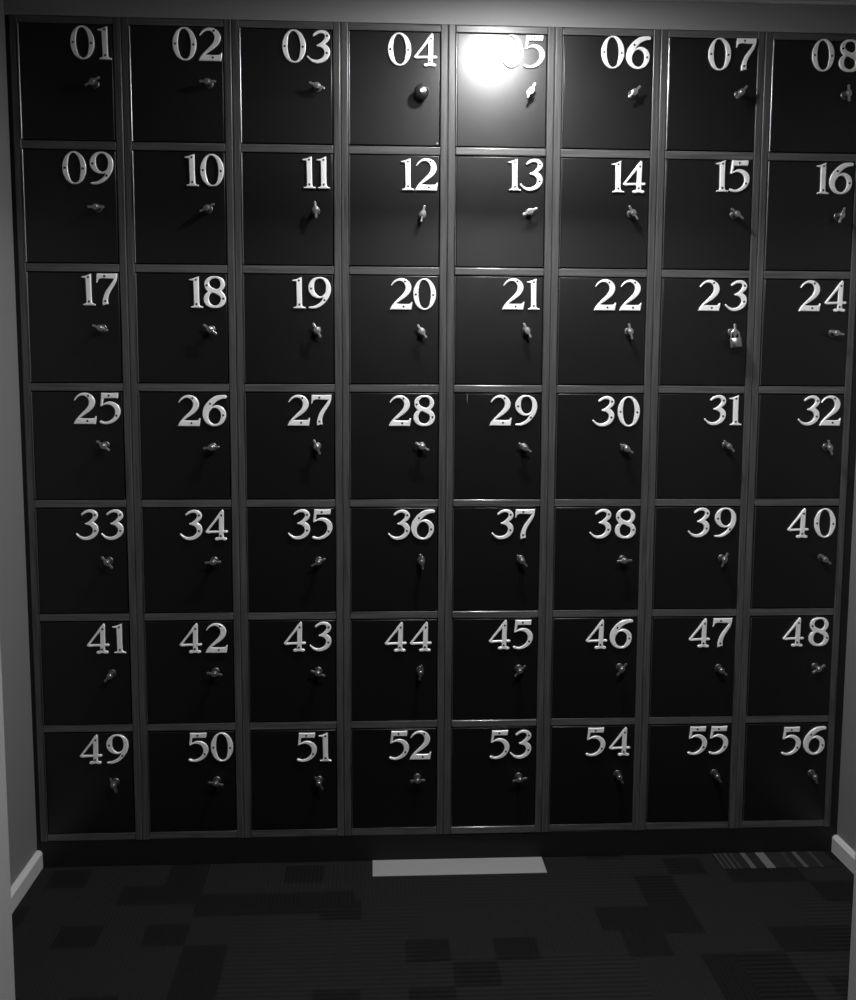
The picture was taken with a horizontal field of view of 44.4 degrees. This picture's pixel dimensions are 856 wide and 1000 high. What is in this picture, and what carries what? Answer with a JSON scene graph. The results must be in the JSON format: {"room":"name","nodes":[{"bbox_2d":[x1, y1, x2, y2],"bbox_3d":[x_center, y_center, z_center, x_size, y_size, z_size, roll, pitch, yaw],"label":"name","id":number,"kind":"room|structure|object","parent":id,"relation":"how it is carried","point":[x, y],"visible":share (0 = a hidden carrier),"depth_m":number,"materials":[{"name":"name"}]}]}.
{"room":"locker room","nodes":[
{"label":"locker room","id":0,"kind":"room"},
{"bbox_2d":[0,0,36,885],"bbox_3d":[-1.158,-0.124,2.690,0.100,2.424,1.210,0,6,-3],"label":"wall","id":1,"kind":"structure","parent":0,"point":[14,630],"depth_m":2.81,"materials":[{"name":"grey paint"}]},
{"bbox_2d":[5,15,40,840],"bbox_3d":[-1.114,-0.149,2.903,0.011,2.271,0.026,0,6,-3],"label":"trim","id":2,"kind":"structure","parent":1,"relation":"attached to","point":[7,36],"depth_m":2.88,"materials":[{"name":"black paint"}]},
{"bbox_2d":[11,850,42,912],"bbox_3d":[-1.094,1.078,2.623,0.016,0.052,0.801,0,6,-3],"label":"baseboard","id":3,"kind":"structure","parent":1,"relation":"attached to","point":[21,885],"depth_m":2.89,"materials":[{"name":"grey paint"}]},
{"bbox_2d":[0,0,855,999],"bbox_3d":[0.054,-0.052,2.094,5.500,2.425,0.120,0,6,-3],"label":"wall","id":4,"kind":"structure","parent":0,"point":[7,981],"depth_m":2.17,"materials":[{"name":"grey paint"}]},
{"bbox_2d":[12,851,853,999],"bbox_3d":[0.104,1.304,1.227,5.700,0.074,4.850,0,6,-3],"label":"floor","id":5,"kind":"structure","parent":0,"point":[666,926],"depth_m":2.69,"materials":[{"name":"carpet"}]},
{"bbox_2d":[373,857,546,876],"bbox_3d":[0.089,1.061,3.039,0.499,0.002,0.100,0,6,-3],"label":"carpet strip","id":6,"kind":"object","parent":5,"relation":"on","point":[509,865],"visible":1,"depth_m":3.04,"materials":[{"name":"grey"}]},
{"bbox_2d":[712,851,837,868],"bbox_3d":[1.018,1.059,3.090,0.340,0.002,0.100,0,6,-3],"label":"carpet strip","id":7,"kind":"object","parent":5,"relation":"on","point":[754,860],"visible":1,"depth_m":3.09,"materials":[{"name":"carpet"}]},
{"bbox_2d":[220,383,700,385],"bbox_3d":[0.031,-0.201,3.417,2.554,2.424,0.120,0,6,-3],"label":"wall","id":8,"kind":"structure","parent":0,"point":[220,383],"depth_m":3.34,"materials":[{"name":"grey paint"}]},
{"bbox_2d":[3,0,855,33],"bbox_3d":[0.051,-1.338,3.017,2.354,0.075,0.401,0,6,-3],"label":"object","id":9,"kind":"structure","parent":8,"relation":"attached to","point":[603,14],"depth_m":2.83,"materials":[{"name":"grey paint"}]},
{"bbox_2d":[37,826,836,866],"bbox_3d":[0.040,0.995,3.281,2.354,0.078,0.398,0,6,-3],"label":"baseboard","id":10,"kind":"structure","parent":8,"relation":"attached to","point":[811,838],"depth_m":3.08,"materials":[{"name":"black paint"}]},
{"bbox_2d":[36,731,142,841],"bbox_3d":[-0.977,0.800,3.185,0.290,0.322,0.434,0,6,-3],"label":"locker","id":11,"kind":"object","parent":10,"relation":"on","point":[89,783],"visible":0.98,"depth_m":3.00,"materials":[{"name":"black paint"}]},
{"bbox_2d":[32,620,139,732],"bbox_3d":[-0.976,0.480,3.149,0.290,0.322,0.434,0,6,-3],"label":"locker","id":12,"kind":"object","parent":11,"relation":"on","point":[86,679],"visible":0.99,"depth_m":2.97,"materials":[{"name":"black paint"}]},
{"bbox_2d":[28,507,136,621],"bbox_3d":[-0.975,0.161,3.113,0.290,0.322,0.434,0,6,-3],"label":"locker","id":13,"kind":"object","parent":12,"relation":"on","point":[82,560],"visible":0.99,"depth_m":2.93,"materials":[{"name":"black paint"}]},
{"bbox_2d":[23,391,133,507],"bbox_3d":[-0.973,-0.159,3.077,0.290,0.322,0.434,0,6,-3],"label":"locker","id":14,"kind":"object","parent":13,"relation":"on","point":[78,444],"visible":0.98,"depth_m":2.90,"materials":[{"name":"black paint"}]},
{"bbox_2d":[19,271,130,390],"bbox_3d":[-0.972,-0.479,3.041,0.290,0.322,0.434,0,6,-3],"label":"locker","id":15,"kind":"object","parent":14,"relation":"on","point":[75,326],"visible":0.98,"depth_m":2.86,"materials":[{"name":"black paint"}]},
{"bbox_2d":[14,148,126,273],"bbox_3d":[-0.970,-0.798,3.005,0.290,0.322,0.434,0,6,-3],"label":"locker","id":16,"kind":"object","parent":15,"relation":"on","point":[71,204],"visible":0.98,"depth_m":2.82,"materials":[{"name":"black paint"}]},
{"bbox_2d":[9,14,123,150],"bbox_3d":[-0.969,-1.127,2.968,0.290,0.341,0.434,0,6,-3],"label":"locker","id":17,"kind":"object","parent":16,"relation":"on","point":[66,71],"visible":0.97,"depth_m":2.79,"materials":[{"name":"black paint"}]},
{"bbox_2d":[21,140,115,150],"bbox_3d":[-0.971,-0.971,3.003,0.249,0.021,0.399,0,6,-3],"label":"shelf","id":18,"kind":"object","parent":17,"relation":"attached to","point":[95,145],"depth_m":2.81,"materials":[{"name":"grey wood"}]},
{"bbox_2d":[26,263,119,273],"bbox_3d":[-0.972,-0.651,3.039,0.249,0.021,0.399,0,6,-3],"label":"shelf","id":19,"kind":"object","parent":16,"relation":"attached to","point":[30,267],"depth_m":2.84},
{"bbox_2d":[35,498,125,507],"bbox_3d":[-0.975,-0.012,3.111,0.249,0.021,0.399,0,6,-3],"label":"shelf","id":20,"kind":"object","parent":14,"relation":"attached to","point":[39,502],"depth_m":2.91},
{"bbox_2d":[39,612,128,620],"bbox_3d":[-0.976,0.308,3.147,0.249,0.021,0.399,0,6,-3],"label":"shelf","id":21,"kind":"object","parent":13,"relation":"attached to","point":[43,616],"depth_m":2.95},
{"bbox_2d":[43,723,132,732],"bbox_3d":[-0.978,0.627,3.183,0.249,0.021,0.399,0,6,-3],"label":"shelf","id":22,"kind":"object","parent":12,"relation":"attached to","point":[47,727],"depth_m":2.99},
{"bbox_2d":[48,831,135,840],"bbox_3d":[-0.979,0.947,3.219,0.249,0.021,0.399,0,6,-3],"label":"shelf","id":23,"kind":"object","parent":11,"relation":"attached to","point":[52,835],"depth_m":3.02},
{"bbox_2d":[140,730,243,839],"bbox_3d":[-0.688,0.799,3.201,0.290,0.322,0.434,0,6,-3],"label":"locker","id":24,"kind":"object","parent":10,"relation":"on","point":[192,781],"visible":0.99,"depth_m":3.02,"materials":[{"name":"black paint"}]},
{"bbox_2d":[137,620,241,731],"bbox_3d":[-0.686,0.480,3.165,0.290,0.322,0.434,0,6,-3],"label":"locker","id":25,"kind":"object","parent":24,"relation":"on","point":[190,673],"visible":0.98,"depth_m":2.98,"materials":[{"name":"black paint"}]},
{"bbox_2d":[134,507,240,620],"bbox_3d":[-0.685,0.160,3.129,0.290,0.322,0.434,0,6,-3],"label":"locker","id":26,"kind":"object","parent":25,"relation":"on","point":[187,559],"visible":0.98,"depth_m":2.95,"materials":[{"name":"black paint"}]},
{"bbox_2d":[131,391,238,507],"bbox_3d":[-0.684,-0.160,3.093,0.290,0.322,0.434,0,6,-3],"label":"locker","id":27,"kind":"object","parent":26,"relation":"on","point":[185,443],"visible":0.98,"depth_m":2.91,"materials":[{"name":"black paint"}]},
{"bbox_2d":[127,272,236,391],"bbox_3d":[-0.682,-0.479,3.057,0.290,0.322,0.434,0,6,-3],"label":"locker","id":28,"kind":"object","parent":27,"relation":"on","point":[182,327],"visible":0.99,"depth_m":2.87,"materials":[{"name":"black paint"}]},
{"bbox_2d":[124,150,234,285],"bbox_3d":[-0.681,-0.799,3.021,0.290,0.322,0.434,0,6,-3],"label":"locker","id":29,"kind":"object","parent":28,"relation":"on","point":[180,205],"visible":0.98,"depth_m":2.84,"materials":[{"name":"black paint"}]},
{"bbox_2d":[121,17,232,174],"bbox_3d":[-0.679,-1.128,2.984,0.290,0.341,0.434,0,6,-3],"label":"locker","id":30,"kind":"object","parent":29,"relation":"on","point":[177,73],"visible":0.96,"depth_m":2.80,"materials":[{"name":"black paint"}]},
{"bbox_2d":[132,142,225,174],"bbox_3d":[-0.681,-0.971,3.019,0.249,0.021,0.399,0,6,-3],"label":"shelf","id":31,"kind":"object","parent":30,"relation":"attached to","point":[217,147],"depth_m":2.82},
{"bbox_2d":[135,264,227,285],"bbox_3d":[-0.682,-0.652,3.055,0.249,0.021,0.399,0,6,-3],"label":"shelf","id":32,"kind":"object","parent":29,"relation":"attached to","point":[139,268],"depth_m":2.86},
{"bbox_2d":[138,383,228,391],"bbox_3d":[-0.684,-0.332,3.091,0.249,0.021,0.399,0,6,-3],"label":"shelf","id":33,"kind":"object","parent":28,"relation":"attached to","point":[193,387],"depth_m":2.89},
{"bbox_2d":[141,498,230,506],"bbox_3d":[-0.685,-0.012,3.127,0.249,0.021,0.399,0,6,-3],"label":"shelf","id":34,"kind":"object","parent":27,"relation":"attached to","point":[145,502],"depth_m":2.93,"materials":[{"name":"grey wood"}]},
{"bbox_2d":[144,586,232,620],"bbox_3d":[-0.687,0.307,3.163,0.249,0.021,0.399,0,6,-3],"label":"shelf","id":35,"kind":"object","parent":26,"relation":"attached to","point":[210,612],"depth_m":2.96,"materials":[{"name":"black wood"}]},
{"bbox_2d":[147,691,234,730],"bbox_3d":[-0.688,0.627,3.199,0.249,0.021,0.399,0,6,-3],"label":"shelf","id":36,"kind":"object","parent":25,"relation":"attached to","point":[182,723],"depth_m":3.00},
{"bbox_2d":[150,811,236,838],"bbox_3d":[-0.689,0.947,3.235,0.249,0.021,0.399,0,6,-3],"label":"shelf","id":37,"kind":"object","parent":24,"relation":"attached to","point":[194,831],"depth_m":3.04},
{"bbox_2d":[242,728,343,837],"bbox_3d":[-0.398,0.799,3.217,0.290,0.322,0.434,0,6,-3],"label":"locker","id":38,"kind":"object","parent":10,"relation":"on","point":[293,779],"visible":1,"depth_m":3.04,"materials":[{"name":"black paint"}]},
{"bbox_2d":[241,619,343,729],"bbox_3d":[-0.397,0.479,3.181,0.290,0.322,0.434,0,6,-3],"label":"locker","id":39,"kind":"object","parent":38,"relation":"on","point":[292,670],"visible":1,"depth_m":3.00,"materials":[{"name":"black paint"}]},
{"bbox_2d":[239,507,342,619],"bbox_3d":[-0.396,0.160,3.145,0.290,0.322,0.434,0,6,-3],"label":"locker","id":40,"kind":"object","parent":39,"relation":"on","point":[291,558],"visible":1,"depth_m":2.96,"materials":[{"name":"black paint"}]},
{"bbox_2d":[237,392,342,506],"bbox_3d":[-0.394,-0.160,3.109,0.290,0.322,0.434,0,6,-3],"label":"locker","id":41,"kind":"object","parent":40,"relation":"on","point":[290,454],"visible":1,"depth_m":2.93,"materials":[{"name":"black paint"}]},
{"bbox_2d":[235,273,341,391],"bbox_3d":[-0.393,-0.480,3.073,0.290,0.322,0.434,0,6,-3],"label":"locker","id":42,"kind":"object","parent":41,"relation":"on","point":[289,327],"visible":1,"depth_m":2.89,"materials":[{"name":"black paint"}]},
{"bbox_2d":[233,152,341,286],"bbox_3d":[-0.391,-0.799,3.037,0.290,0.322,0.434,0,6,-3],"label":"locker","id":43,"kind":"object","parent":42,"relation":"on","point":[287,207],"visible":0.99,"depth_m":2.85,"materials":[{"name":"black paint"}]},
{"bbox_2d":[231,20,340,180],"bbox_3d":[-0.390,-1.129,3.000,0.290,0.341,0.434,0,6,-3],"label":"locker","id":44,"kind":"object","parent":43,"relation":"on","point":[286,75],"visible":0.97,"depth_m":2.82,"materials":[{"name":"black paint"}]},
{"bbox_2d":[241,144,333,180],"bbox_3d":[-0.392,-0.972,3.035,0.249,0.021,0.399,0,6,-3],"label":"shelf","id":45,"kind":"object","parent":44,"relation":"attached to","point":[245,148],"depth_m":2.84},
{"bbox_2d":[243,265,333,286],"bbox_3d":[-0.393,-0.652,3.071,0.249,0.021,0.399,0,6,-3],"label":"shelf","id":46,"kind":"object","parent":43,"relation":"attached to","point":[247,269],"depth_m":2.87,"materials":[{"name":"black wood"}]},
{"bbox_2d":[246,486,334,506],"bbox_3d":[-0.396,-0.013,3.143,0.249,0.021,0.399,0,6,-3],"label":"shelf","id":47,"kind":"object","parent":41,"relation":"attached to","point":[252,499],"depth_m":2.94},
{"bbox_2d":[248,586,335,619],"bbox_3d":[-0.397,0.307,3.179,0.249,0.021,0.399,0,6,-3],"label":"shelf","id":48,"kind":"object","parent":40,"relation":"attached to","point":[254,612],"depth_m":2.98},
{"bbox_2d":[250,707,336,729],"bbox_3d":[-0.399,0.626,3.215,0.249,0.021,0.399,0,6,-3],"label":"shelf","id":49,"kind":"object","parent":39,"relation":"attached to","point":[258,722],"depth_m":3.02,"materials":[{"name":"grey wood"}]},
{"bbox_2d":[251,779,336,836],"bbox_3d":[-0.400,0.946,3.251,0.249,0.021,0.399,0,6,-3],"label":"shelf","id":50,"kind":"object","parent":38,"relation":"attached to","point":[298,829],"depth_m":3.05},
{"bbox_2d":[344,727,443,835],"bbox_3d":[-0.109,0.798,3.233,0.290,0.322,0.434,0,6,-3],"label":"locker","id":51,"kind":"object","parent":10,"relation":"on","point":[394,777],"visible":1,"depth_m":3.05,"materials":[{"name":"black paint"}]},
{"bbox_2d":[343,618,444,728],"bbox_3d":[-0.107,0.479,3.197,0.290,0.322,0.434,0,6,-3],"label":"locker","id":52,"kind":"object","parent":51,"relation":"on","point":[394,668],"visible":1,"depth_m":3.01,"materials":[{"name":"black paint"}]},
{"bbox_2d":[343,507,444,618],"bbox_3d":[-0.106,0.159,3.161,0.290,0.322,0.434,0,6,-3],"label":"locker","id":53,"kind":"object","parent":52,"relation":"on","point":[394,557],"visible":1,"depth_m":2.98,"materials":[{"name":"black paint"}]},
{"bbox_2d":[342,392,445,506],"bbox_3d":[-0.104,-0.161,3.125,0.290,0.322,0.434,0,6,-3],"label":"locker","id":54,"kind":"object","parent":53,"relation":"on","point":[394,443],"visible":1,"depth_m":2.94,"materials":[{"name":"black paint"}]},
{"bbox_2d":[350,491,437,506],"bbox_3d":[-0.106,-0.013,3.159,0.249,0.021,0.399,0,6,-3],"label":"shelf","id":55,"kind":"object","parent":54,"relation":"attached to","point":[356,499],"depth_m":2.96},
{"bbox_2d":[342,274,446,392],"bbox_3d":[-0.103,-0.480,3.089,0.290,0.322,0.434,0,6,-3],"label":"locker","id":56,"kind":"object","parent":54,"relation":"on","point":[394,328],"visible":1,"depth_m":2.91,"materials":[{"name":"black paint"}]},
{"bbox_2d":[341,153,447,275],"bbox_3d":[-0.102,-0.800,3.053,0.290,0.322,0.434,0,6,-3],"label":"locker","id":57,"kind":"object","parent":56,"relation":"on","point":[394,207],"visible":0.99,"depth_m":2.87,"materials":[{"name":"black paint"}]},
{"bbox_2d":[340,22,447,156],"bbox_3d":[-0.100,-1.129,3.012,0.290,0.341,0.440,0,6,-3],"label":"locker","id":58,"kind":"object","parent":57,"relation":"on","point":[394,77],"visible":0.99,"depth_m":2.83,"materials":[{"name":"black paint"}]},
{"bbox_2d":[349,146,439,155],"bbox_3d":[-0.102,-0.972,3.051,0.249,0.021,0.399,0,6,-3],"label":"shelf","id":59,"kind":"object","parent":58,"relation":"attached to","point":[353,150],"depth_m":2.85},
{"bbox_2d":[349,267,438,275],"bbox_3d":[-0.103,-0.653,3.087,0.249,0.021,0.399,0,6,-3],"label":"shelf","id":60,"kind":"object","parent":57,"relation":"attached to","point":[364,271],"depth_m":2.89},
{"bbox_2d":[350,610,437,618],"bbox_3d":[-0.107,0.306,3.195,0.249,0.021,0.399,0,6,-3],"label":"shelf","id":61,"kind":"object","parent":53,"relation":"attached to","point":[354,614],"depth_m":3.00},
{"bbox_2d":[351,718,436,727],"bbox_3d":[-0.109,0.626,3.231,0.249,0.021,0.399,0,6,-3],"label":"shelf","id":62,"kind":"object","parent":52,"relation":"attached to","point":[355,722],"depth_m":3.03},
{"bbox_2d":[443,726,542,833],"bbox_3d":[0.181,0.798,3.249,0.290,0.322,0.434,0,6,-3],"label":"locker","id":63,"kind":"object","parent":10,"relation":"on","point":[493,775],"visible":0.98,"depth_m":3.07,"materials":[{"name":"black paint"}]},
{"bbox_2d":[450,818,534,833],"bbox_3d":[0.179,0.945,3.280,0.249,0.021,0.404,0,6,-3],"label":"shelf","id":64,"kind":"object","parent":63,"relation":"attached to","point":[513,825],"depth_m":3.08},
{"bbox_2d":[444,618,544,726],"bbox_3d":[0.182,0.478,3.213,0.290,0.322,0.434,0,6,-3],"label":"locker","id":65,"kind":"object","parent":63,"relation":"on","point":[494,667],"visible":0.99,"depth_m":3.03,"materials":[{"name":"black paint"}]},
{"bbox_2d":[451,682,536,726],"bbox_3d":[0.181,0.626,3.244,0.249,0.021,0.404,0,6,-3],"label":"shelf","id":66,"kind":"object","parent":65,"relation":"attached to","point":[487,719],"depth_m":3.05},
{"bbox_2d":[445,506,546,618],"bbox_3d":[0.184,0.159,3.177,0.290,0.322,0.434,0,6,-3],"label":"locker","id":67,"kind":"object","parent":65,"relation":"on","point":[495,557],"visible":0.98,"depth_m":2.99,"materials":[{"name":"black paint"}]},
{"bbox_2d":[452,609,537,617],"bbox_3d":[0.182,0.306,3.208,0.249,0.021,0.404,0,6,-3],"label":"shelf","id":68,"kind":"object","parent":67,"relation":"attached to","point":[456,613],"depth_m":3.01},
{"bbox_2d":[445,392,548,506],"bbox_3d":[0.185,-0.161,3.141,0.290,0.322,0.434,0,6,-3],"label":"locker","id":69,"kind":"object","parent":67,"relation":"on","point":[497,443],"visible":0.97,"depth_m":2.96,"materials":[{"name":"black paint"}]},
{"bbox_2d":[453,498,539,506],"bbox_3d":[0.184,-0.014,3.172,0.249,0.021,0.404,0,6,-3],"label":"shelf","id":70,"kind":"object","parent":69,"relation":"attached to","point":[457,502],"depth_m":2.97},
{"bbox_2d":[446,275,550,392],"bbox_3d":[0.186,-0.481,3.105,0.290,0.322,0.434,0,6,-3],"label":"locker","id":71,"kind":"object","parent":69,"relation":"on","point":[498,329],"visible":1,"depth_m":2.92,"materials":[{"name":"black paint"}]},
{"bbox_2d":[453,384,541,392],"bbox_3d":[0.185,-0.333,3.136,0.249,0.021,0.404,0,6,-3],"label":"shelf","id":72,"kind":"object","parent":71,"relation":"attached to","point":[472,388],"depth_m":2.94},
{"bbox_2d":[447,155,552,287],"bbox_3d":[0.188,-0.800,3.069,0.290,0.322,0.434,0,6,-3],"label":"locker","id":73,"kind":"object","parent":71,"relation":"on","point":[499,209],"visible":0.96,"depth_m":2.89,"materials":[{"name":"black paint"}]},
{"bbox_2d":[454,268,543,287],"bbox_3d":[0.186,-0.653,3.100,0.249,0.021,0.404,0,6,-3],"label":"shelf","id":74,"kind":"object","parent":73,"relation":"attached to","point":[465,272],"depth_m":2.90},
{"bbox_2d":[448,25,554,157],"bbox_3d":[0.189,-1.129,3.031,0.290,0.341,0.434,0,6,-3],"label":"locker","id":75,"kind":"object","parent":73,"relation":"on","point":[501,78],"visible":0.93,"depth_m":2.85,"materials":[{"name":"black paint"}]},
{"bbox_2d":[455,147,545,157],"bbox_3d":[0.188,-0.973,3.064,0.249,0.021,0.404,0,6,-3],"label":"shelf","id":76,"kind":"object","parent":75,"relation":"attached to","point":[527,152],"depth_m":2.87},
{"bbox_2d":[542,724,641,831],"bbox_3d":[0.470,0.797,3.264,0.290,0.322,0.434,0,6,-3],"label":"locker","id":77,"kind":"object","parent":10,"relation":"on","point":[591,773],"visible":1,"depth_m":3.08,"materials":[{"name":"black paint"}]},
{"bbox_2d":[543,617,644,725],"bbox_3d":[0.472,0.478,3.228,0.290,0.322,0.434,0,6,-3],"label":"locker","id":78,"kind":"object","parent":77,"relation":"on","point":[593,666],"visible":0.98,"depth_m":3.05,"materials":[{"name":"black paint"}]},
{"bbox_2d":[545,506,647,617],"bbox_3d":[0.473,0.158,3.192,0.290,0.322,0.434,0,6,-3],"label":"locker","id":79,"kind":"object","parent":78,"relation":"on","point":[596,555],"visible":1,"depth_m":3.01,"materials":[{"name":"black paint"}]},
{"bbox_2d":[552,606,637,616],"bbox_3d":[0.472,0.305,3.226,0.249,0.021,0.399,0,6,-3],"label":"shelf","id":80,"kind":"object","parent":79,"relation":"attached to","point":[557,611],"depth_m":3.03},
{"bbox_2d":[547,393,650,506],"bbox_3d":[0.475,-0.162,3.156,0.290,0.322,0.434,0,6,-3],"label":"locker","id":81,"kind":"object","parent":79,"relation":"on","point":[598,443],"visible":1,"depth_m":2.97,"materials":[{"name":"black paint"}]},
{"bbox_2d":[554,494,640,505],"bbox_3d":[0.473,-0.015,3.190,0.249,0.021,0.399,0,6,-3],"label":"shelf","id":82,"kind":"object","parent":81,"relation":"attached to","point":[559,499],"depth_m":2.99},
{"bbox_2d":[549,276,653,392],"bbox_3d":[0.476,-0.481,3.120,0.290,0.322,0.434,0,6,-3],"label":"locker","id":83,"kind":"object","parent":81,"relation":"on","point":[601,329],"visible":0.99,"depth_m":2.94,"materials":[{"name":"black paint"}]},
{"bbox_2d":[551,157,656,288],"bbox_3d":[0.477,-0.801,3.084,0.290,0.322,0.434,0,6,-3],"label":"locker","id":84,"kind":"object","parent":83,"relation":"on","point":[604,210],"visible":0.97,"depth_m":2.90,"materials":[{"name":"black paint"}]},
{"bbox_2d":[558,269,646,288],"bbox_3d":[0.476,-0.654,3.118,0.249,0.021,0.399,0,6,-3],"label":"shelf","id":85,"kind":"object","parent":84,"relation":"attached to","point":[566,273],"depth_m":2.92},
{"bbox_2d":[553,27,660,182],"bbox_3d":[0.479,-1.130,3.047,0.290,0.341,0.434,0,6,-3],"label":"locker","id":86,"kind":"object","parent":84,"relation":"on","point":[606,81],"visible":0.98,"depth_m":2.87,"materials":[{"name":"black paint"}]},
{"bbox_2d":[560,149,649,182],"bbox_3d":[0.477,-0.974,3.082,0.249,0.021,0.399,0,6,-3],"label":"shelf","id":87,"kind":"object","parent":86,"relation":"attached to","point":[564,153],"depth_m":2.89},
{"bbox_2d":[639,723,738,829],"bbox_3d":[0.760,0.797,3.280,0.290,0.322,0.434,0,6,-3],"label":"locker","id":88,"kind":"object","parent":10,"relation":"on","point":[688,772],"visible":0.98,"depth_m":3.10,"materials":[{"name":"black paint"}]},
{"bbox_2d":[642,616,742,724],"bbox_3d":[0.761,0.477,3.244,0.290,0.322,0.434,0,6,-3],"label":"locker","id":89,"kind":"object","parent":88,"relation":"on","point":[692,664],"visible":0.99,"depth_m":3.06,"materials":[{"name":"black paint"}]},
{"bbox_2d":[649,691,731,723],"bbox_3d":[0.760,0.624,3.278,0.249,0.021,0.399,0,6,-3],"label":"shelf","id":90,"kind":"object","parent":89,"relation":"attached to","point":[714,716],"depth_m":3.08,"materials":[{"name":"grey wood"}]},
{"bbox_2d":[645,506,746,616],"bbox_3d":[0.763,0.158,3.208,0.290,0.322,0.434,0,6,-3],"label":"locker","id":91,"kind":"object","parent":89,"relation":"on","point":[695,555],"visible":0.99,"depth_m":3.03,"materials":[{"name":"black paint"}]},
{"bbox_2d":[652,587,735,616],"bbox_3d":[0.761,0.305,3.242,0.249,0.021,0.399,0,6,-3],"label":"shelf","id":92,"kind":"object","parent":91,"relation":"attached to","point":[658,609],"depth_m":3.04,"materials":[{"name":"grey wood"}]},
{"bbox_2d":[648,393,751,505],"bbox_3d":[0.764,-0.162,3.172,0.290,0.322,0.434,0,6,-3],"label":"locker","id":93,"kind":"object","parent":91,"relation":"on","point":[699,443],"visible":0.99,"depth_m":2.99,"materials":[{"name":"black paint"}]},
{"bbox_2d":[655,486,740,505],"bbox_3d":[0.763,-0.015,3.206,0.249,0.021,0.399,0,6,-3],"label":"shelf","id":94,"kind":"object","parent":93,"relation":"attached to","point":[661,498],"depth_m":3.01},
{"bbox_2d":[651,277,755,393],"bbox_3d":[0.766,-0.482,3.136,0.290,0.322,0.434,0,6,-3],"label":"locker","id":95,"kind":"object","parent":93,"relation":"on","point":[694,320],"visible":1,"depth_m":2.95,"materials":[{"name":"black paint"}]},
{"bbox_2d":[658,385,744,393],"bbox_3d":[0.764,-0.335,3.170,0.249,0.021,0.399,0,6,-3],"label":"shelf","id":96,"kind":"object","parent":95,"relation":"attached to","point":[718,389],"depth_m":2.97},
{"bbox_2d":[654,159,760,287],"bbox_3d":[0.767,-0.801,3.100,0.290,0.322,0.434,0,6,-3],"label":"locker","id":97,"kind":"object","parent":95,"relation":"on","point":[707,211],"visible":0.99,"depth_m":2.92,"materials":[{"name":"black paint"}]},
{"bbox_2d":[661,270,748,287],"bbox_3d":[0.765,-0.654,3.134,0.249,0.021,0.399,0,6,-3],"label":"shelf","id":98,"kind":"object","parent":97,"relation":"attached to","point":[668,274],"depth_m":2.94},
{"bbox_2d":[657,30,765,183],"bbox_3d":[0.768,-1.131,3.063,0.290,0.341,0.434,0,6,-3],"label":"locker","id":99,"kind":"object","parent":97,"relation":"on","point":[711,84],"visible":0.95,"depth_m":2.88,"materials":[{"name":"black paint"}]},
{"bbox_2d":[664,151,753,183],"bbox_3d":[0.767,-0.974,3.098,0.249,0.021,0.399,0,6,-3],"label":"shelf","id":100,"kind":"object","parent":99,"relation":"attached to","point":[668,155],"depth_m":2.90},
{"bbox_2d":[735,722,834,827],"bbox_3d":[1.050,0.796,3.296,0.290,0.322,0.434,0,6,-3],"label":"locker","id":101,"kind":"object","parent":10,"relation":"on","point":[785,770],"visible":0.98,"depth_m":3.11,"materials":[{"name":"black paint"}]},
{"bbox_2d":[739,615,839,722],"bbox_3d":[1.051,0.477,3.260,0.290,0.322,0.434,0,6,-3],"label":"locker","id":102,"kind":"object","parent":101,"relation":"on","point":[789,664],"visible":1,"depth_m":3.08,"materials":[{"name":"black paint"}]},
{"bbox_2d":[743,506,845,615],"bbox_3d":[1.052,0.157,3.224,0.290,0.322,0.434,0,6,-3],"label":"locker","id":103,"kind":"object","parent":102,"relation":"on","point":[794,554],"visible":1,"depth_m":3.04,"materials":[{"name":"black paint"}]},
{"bbox_2d":[747,394,850,505],"bbox_3d":[1.054,-0.163,3.188,0.290,0.322,0.434,0,6,-3],"label":"locker","id":104,"kind":"object","parent":103,"relation":"on","point":[799,448],"visible":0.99,"depth_m":3.01,"materials":[{"name":"black paint"}]},
{"bbox_2d":[752,278,855,393],"bbox_3d":[1.055,-0.482,3.152,0.290,0.322,0.434,0,6,-3],"label":"locker","id":105,"kind":"object","parent":104,"relation":"on","point":[804,329],"visible":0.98,"depth_m":2.97,"materials":[{"name":"black paint"}]},
{"bbox_2d":[756,160,855,279],"bbox_3d":[1.056,-0.802,3.116,0.290,0.322,0.434,0,6,-3],"label":"locker","id":106,"kind":"object","parent":105,"relation":"on","point":[807,215],"visible":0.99,"depth_m":2.93,"materials":[{"name":"black paint"}]},
{"bbox_2d":[763,271,849,279],"bbox_3d":[1.055,-0.655,3.150,0.249,0.021,0.399,0,6,-3],"label":"shelf","id":107,"kind":"object","parent":106,"relation":"attached to","point":[769,275],"depth_m":2.95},
{"bbox_2d":[761,32,855,162],"bbox_3d":[1.058,-1.131,3.079,0.290,0.341,0.434,0,6,-3],"label":"locker","id":108,"kind":"object","parent":106,"relation":"on","point":[809,111],"visible":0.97,"depth_m":2.90,"materials":[{"name":"black paint"}]},
{"bbox_2d":[768,153,855,162],"bbox_3d":[1.056,-0.975,3.114,0.249,0.021,0.399,0,6,-3],"label":"shelf","id":109,"kind":"object","parent":108,"relation":"attached to","point":[775,157],"depth_m":2.92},
{"bbox_2d":[837,461,855,850],"bbox_3d":[1.292,-0.128,2.824,0.100,2.424,1.210,0,6,-3],"label":"wall","id":110,"kind":"structure","parent":0,"point":[846,823],"depth_m":3.06,"materials":[{"name":"grey paint"}]},
{"bbox_2d":[830,309,855,825],"bbox_3d":[1.219,-0.154,3.031,0.023,2.271,0.026,0,6,-3],"label":"trim","id":111,"kind":"structure","parent":110,"relation":"attached to","point":[852,433],"depth_m":3.07,"materials":[{"name":"black paint"}]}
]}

